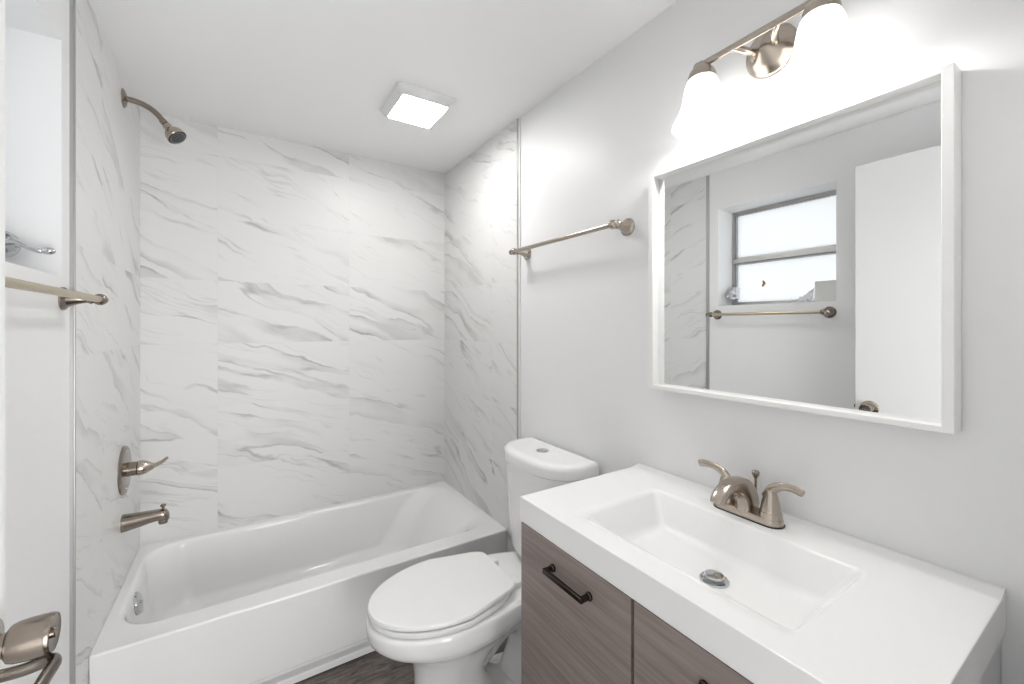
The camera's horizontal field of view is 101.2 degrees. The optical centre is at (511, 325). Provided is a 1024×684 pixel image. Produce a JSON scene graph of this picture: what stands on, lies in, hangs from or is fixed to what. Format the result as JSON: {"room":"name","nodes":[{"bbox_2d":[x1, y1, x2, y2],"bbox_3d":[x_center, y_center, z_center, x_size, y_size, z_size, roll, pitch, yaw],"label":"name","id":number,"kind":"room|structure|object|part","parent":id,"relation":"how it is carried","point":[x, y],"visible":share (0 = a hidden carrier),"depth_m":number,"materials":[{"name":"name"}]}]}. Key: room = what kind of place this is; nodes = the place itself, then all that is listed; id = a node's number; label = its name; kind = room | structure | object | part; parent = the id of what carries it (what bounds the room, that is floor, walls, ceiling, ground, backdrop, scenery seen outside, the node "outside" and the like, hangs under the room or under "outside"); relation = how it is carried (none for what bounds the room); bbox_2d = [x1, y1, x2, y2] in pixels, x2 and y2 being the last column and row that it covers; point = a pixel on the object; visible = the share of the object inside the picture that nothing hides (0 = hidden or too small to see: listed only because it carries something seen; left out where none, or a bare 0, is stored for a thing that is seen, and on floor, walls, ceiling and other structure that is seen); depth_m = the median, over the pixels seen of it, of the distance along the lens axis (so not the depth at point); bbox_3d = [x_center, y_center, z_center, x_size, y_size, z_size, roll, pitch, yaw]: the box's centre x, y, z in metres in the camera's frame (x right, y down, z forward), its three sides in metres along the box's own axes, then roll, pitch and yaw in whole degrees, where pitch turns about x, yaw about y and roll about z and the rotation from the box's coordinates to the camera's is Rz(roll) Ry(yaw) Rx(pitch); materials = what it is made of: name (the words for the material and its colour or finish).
{"room":"bathroom","nodes":[
{"label":"bathroom","id":0,"kind":"room"},
{"bbox_2d":[5,0,139,683],"bbox_3d":[-1.096,0.178,0.800,0.205,2.305,2.470,0,0,-33],"label":"wall","id":1,"kind":"structure","parent":0,"point":[37,32],"depth_m":1.08,"materials":[{"name":"white tile"}]},
{"bbox_2d":[5,231,55,257],"bbox_3d":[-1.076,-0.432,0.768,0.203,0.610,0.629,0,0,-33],"label":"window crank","id":2,"kind":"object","parent":1,"relation":"in","point":[13,244],"depth_m":1.01,"materials":[{"name":"silver metal"}]},
{"bbox_3d":[-1.177,-0.193,1.010,0.112,0.035,0.026,0,0,-33],"label":"crank arm","id":3,"kind":"part","parent":2,"relation":"part of","materials":[{"name":"silver metal"}]},
{"bbox_2d":[5,277,108,309],"bbox_3d":[-0.965,-0.071,0.858,0.088,0.060,0.676,0,0,-33],"label":"towel bar","id":4,"kind":"object","parent":1,"relation":"attached to","point":[67,298],"visible":1,"depth_m":0.90,"materials":[{"name":"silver metal"}]},
{"bbox_3d":[-1.141,-0.071,1.105,0.058,0.060,0.060,0,0,-33],"label":"post","id":5,"kind":"part","parent":4,"relation":"part of","materials":[{"name":"silver metal"}]},
{"bbox_2d":[70,0,75,683],"bbox_3d":[-1.197,0.179,1.146,0.008,2.304,0.019,0,0,-33],"label":"trim","id":6,"kind":"structure","parent":1,"relation":"attached to","point":[72,2],"depth_m":1.14,"materials":[{"name":"silver metal"}]},
{"bbox_2d":[117,445,168,494],"bbox_3d":[-1.445,0.557,1.663,0.137,0.186,0.186,0,0,-33],"label":"shower valve","id":7,"kind":"object","parent":1,"relation":"attached to","point":[127,468],"visible":1,"depth_m":1.62,"materials":[{"name":"silver metal"}]},
{"bbox_3d":[-1.427,0.555,1.675,0.094,0.060,0.057,0,0,-33],"label":"lever handle","id":8,"kind":"part","parent":7,"relation":"part of","materials":[{"name":"silver metal"}]},
{"bbox_2d":[120,503,169,532],"bbox_3d":[-1.433,0.749,1.650,0.142,0.080,0.060,0,0,-33],"label":"tub spout","id":9,"kind":"object","parent":1,"relation":"attached to","point":[131,521],"visible":1,"depth_m":1.63,"materials":[{"name":"silver metal"}]},
{"bbox_2d":[121,88,185,143],"bbox_3d":[-1.414,-0.826,1.663,0.202,0.181,0.072,0,0,-24],"label":"shower","id":10,"kind":"object","parent":1,"relation":"attached to","point":[174,135],"visible":1,"depth_m":1.67,"materials":[{"name":"silver metal"}]},
{"bbox_3d":[-1.444,-0.850,1.661,0.129,0.081,0.021,0,0,-33],"label":"shower arm","id":11,"kind":"part","parent":10,"relation":"part of","materials":[{"name":"silver metal"}]},
{"bbox_2d":[140,110,443,545],"bbox_3d":[-1.113,0.178,2.315,1.808,2.305,0.100,0,0,-33],"label":"wall","id":12,"kind":"structure","parent":0,"point":[292,293],"depth_m":2.19,"materials":[{"name":"tile"}]},
{"bbox_2d":[88,0,676,173],"bbox_3d":[-0.402,-1.014,0.455,2.614,0.080,4.000,0,0,-33],"label":"ceiling","id":13,"kind":"structure","parent":0,"point":[317,73],"depth_m":1.54,"materials":[{"name":"white paint"}]},
{"bbox_2d":[380,81,455,127],"bbox_3d":[-0.417,-0.956,1.853,0.255,0.037,0.280,0,0,-33],"label":"recessed light","id":14,"kind":"object","parent":13,"relation":"in","point":[407,102],"visible":1,"depth_m":1.80,"materials":[{"name":"white plastic"}]},
{"bbox_2d":[388,95,447,127],"bbox_3d":[-0.417,-0.941,1.853,0.195,0.007,0.220,0,0,-33],"label":"diffuser","id":15,"kind":"object","parent":14,"relation":"attached to","point":[420,110],"depth_m":1.83,"materials":[{"name":"white plastic"}]},
{"bbox_2d":[294,637,507,683],"bbox_3d":[-0.402,1.361,0.455,2.614,0.060,4.000,0,0,-33],"label":"floor","id":16,"kind":"structure","parent":0,"point":[373,667],"depth_m":1.62,"materials":[{"name":"brown wood"}]},
{"bbox_2d":[89,481,506,683],"bbox_3d":[-0.849,1.159,1.974,1.474,0.335,0.757,0,0,-33],"label":"bathtub","id":17,"kind":"object","parent":16,"relation":"on","point":[284,599],"visible":0.98,"depth_m":1.75,"materials":[{"name":"white ceramic"}]},
{"bbox_2d":[366,437,598,683],"bbox_3d":[-0.121,0.912,1.494,0.762,0.856,0.434,0,0,-33],"label":"toilet","id":18,"kind":"object","parent":16,"relation":"on","point":[448,617],"visible":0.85,"depth_m":1.40,"materials":[{"name":"white ceramic"}]},
{"bbox_3d":[-0.247,0.913,1.427,0.462,0.018,0.368,0,0,-33],"label":"seat","id":19,"kind":"part","parent":18,"relation":"part of","materials":[{"name":"white plastic"}]},
{"bbox_3d":[-0.245,0.892,1.428,0.471,0.019,0.366,0,0,-33],"label":"seat lid","id":20,"kind":"part","parent":18,"relation":"part of","materials":[{"name":"white plastic"}]},
{"bbox_3d":[-0.140,1.127,1.496,0.732,0.407,0.382,0,0,-33],"label":"bowl","id":21,"kind":"part","parent":18,"relation":"part of","materials":[{"name":"white ceramic"}]},
{"bbox_3d":[0.116,0.733,1.645,0.191,0.383,0.418,0,0,-33],"label":"tank","id":22,"kind":"part","parent":18,"relation":"part of","materials":[{"name":"white ceramic"}]},
{"bbox_3d":[0.114,0.515,1.644,0.204,0.052,0.434,0,0,-33],"label":"tank lid","id":23,"kind":"part","parent":18,"relation":"part of","materials":[{"name":"white ceramic"}]},
{"bbox_2d":[521,522,1000,683],"bbox_3d":[0.419,0.924,0.911,0.498,0.814,0.775,0,0,-33],"label":"vanity cabinet","id":24,"kind":"object","parent":16,"relation":"on","point":[577,627],"visible":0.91,"depth_m":0.90,"materials":[{"name":"brown"}]},
{"bbox_3d":[0.120,0.577,0.943,0.029,0.019,0.144,0,0,-33],"label":"handle","id":25,"kind":"part","parent":24,"relation":"part of","materials":[{"name":"black metal"}]},
{"bbox_3d":[0.134,0.878,0.966,0.019,0.716,0.375,0,0,-33],"label":"door","id":26,"kind":"part","parent":24,"relation":"part of","materials":[{"name":"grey wood"}]},
{"bbox_3d":[0.344,0.878,0.637,0.019,0.716,0.393,0,0,-33],"label":"door","id":27,"kind":"part","parent":24,"relation":"part of","materials":[{"name":"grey wood"}]},
{"bbox_3d":[0.331,0.577,0.613,0.029,0.019,0.144,0,0,-33],"label":"handle","id":28,"kind":"part","parent":24,"relation":"part of","materials":[{"name":"black metal"}]},
{"bbox_2d":[520,463,1005,683],"bbox_3d":[0.430,0.498,0.919,0.472,0.102,0.785,0,0,-33],"label":"sink","id":29,"kind":"object","parent":24,"relation":"in","point":[804,601],"visible":1,"depth_m":0.78,"materials":[{"name":"white ceramic"}]},
{"bbox_2d":[698,459,804,528],"bbox_3d":[0.552,0.401,1.008,0.187,0.104,0.188,0,0,10],"label":"faucet","id":30,"kind":"object","parent":29,"relation":"on","point":[738,496],"visible":1,"depth_m":0.96,"materials":[{"name":"silver metal"}]},
{"bbox_3d":[0.522,0.375,1.077,0.022,0.052,0.092,0,0,-33],"label":"lever","id":31,"kind":"part","parent":30,"relation":"part of","materials":[{"name":"silver metal"}]},
{"bbox_3d":[0.521,0.398,0.982,0.168,0.091,0.038,0,0,-33],"label":"spout","id":32,"kind":"part","parent":30,"relation":"part of","materials":[{"name":"silver metal"}]},
{"bbox_3d":[0.592,0.400,1.022,0.017,0.099,0.017,0,0,-33],"label":"lift rod","id":33,"kind":"part","parent":30,"relation":"part of","materials":[{"name":"silver metal"}]},
{"bbox_3d":[0.608,0.375,0.943,0.022,0.052,0.092,0,0,-33],"label":"lever","id":34,"kind":"part","parent":30,"relation":"part of","materials":[{"name":"silver metal"}]},
{"bbox_2d":[444,0,1023,683],"bbox_3d":[0.320,0.178,1.635,0.128,2.305,2.590,0,0,-33],"label":"wall","id":35,"kind":"structure","parent":0,"point":[590,150],"depth_m":1.22,"materials":[{"name":"white paint"}]},
{"bbox_2d":[517,118,520,438],"bbox_3d":[0.032,0.179,1.972,0.010,2.304,0.022,0,0,-33],"label":"trim","id":36,"kind":"structure","parent":35,"relation":"attached to","point":[518,119],"depth_m":1.97,"materials":[{"name":"silver metal"}]},
{"bbox_2d":[509,218,634,259],"bbox_3d":[0.194,-0.333,1.647,0.088,0.060,0.665,0,0,-33],"label":"towel bar","id":37,"kind":"object","parent":35,"relation":"attached to","point":[627,226],"visible":1,"depth_m":1.48,"materials":[{"name":"silver metal"}]},
{"bbox_3d":[0.046,-0.333,1.905,0.058,0.060,0.060,0,0,-33],"label":"post","id":38,"kind":"part","parent":37,"relation":"part of","materials":[{"name":"silver metal"}]},
{"bbox_3d":[0.366,-0.333,1.404,0.058,0.060,0.060,0,0,-33],"label":"post","id":39,"kind":"part","parent":37,"relation":"part of","materials":[{"name":"silver metal"}]},
{"bbox_2d":[672,0,866,138],"bbox_3d":[0.574,-0.629,0.993,0.152,0.210,0.418,0,0,-33],"label":"vanity light","id":40,"kind":"object","parent":35,"relation":"attached to","point":[823,53],"visible":1,"depth_m":0.95,"materials":[{"name":"white glass"}]},
{"bbox_3d":[0.499,-0.589,1.105,0.148,0.130,0.148,0,0,-33],"label":"lamp shade","id":41,"kind":"part","parent":40,"relation":"part of","materials":[{"name":"white glass"}]},
{"bbox_3d":[0.580,-0.679,1.035,0.080,0.030,0.024,0,0,-6],"label":"support arm","id":42,"kind":"part","parent":40,"relation":"part of","materials":[{"name":"silver metal"}]},
{"bbox_3d":[0.615,-0.679,0.981,0.024,0.030,0.080,0,0,30],"label":"support arm","id":43,"kind":"part","parent":40,"relation":"part of","materials":[{"name":"silver metal"}]},
{"bbox_3d":[0.645,-0.589,0.878,0.148,0.130,0.148,0,0,-33],"label":"lamp shade","id":44,"kind":"part","parent":40,"relation":"part of","materials":[{"name":"white glass"}]},
{"bbox_2d":[649,62,961,434],"bbox_3d":[0.615,-0.136,1.023,0.048,0.651,0.657,0,0,-33],"label":"wall mirror","id":45,"kind":"object","parent":35,"relation":"attached to","point":[812,263],"visible":1,"depth_m":0.92,"materials":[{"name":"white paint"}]},
{"bbox_3d":[0.227,0.178,0.110,1.688,2.305,0.120,0,0,-33],"label":"wall","id":46,"kind":"structure","parent":0,"visible":0},
{"bbox_2d":[0,0,61,683],"bbox_3d":[-0.428,0.290,0.235,0.102,2.058,0.733,0,0,-33],"label":"door","id":47,"kind":"structure","parent":46,"relation":"in","point":[34,639],"depth_m":0.52,"materials":[{"name":"white paint"}]},
{"bbox_3d":[-0.602,0.373,0.485,0.010,0.070,0.070,0,0,-33],"label":"handle","id":48,"kind":"part","parent":47,"relation":"part of","materials":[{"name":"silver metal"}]},
{"bbox_3d":[-0.545,0.407,0.455,0.061,0.025,0.120,0,0,-33],"label":"lever","id":49,"kind":"part","parent":47,"relation":"part of","materials":[{"name":"grey metal"}]}
]}

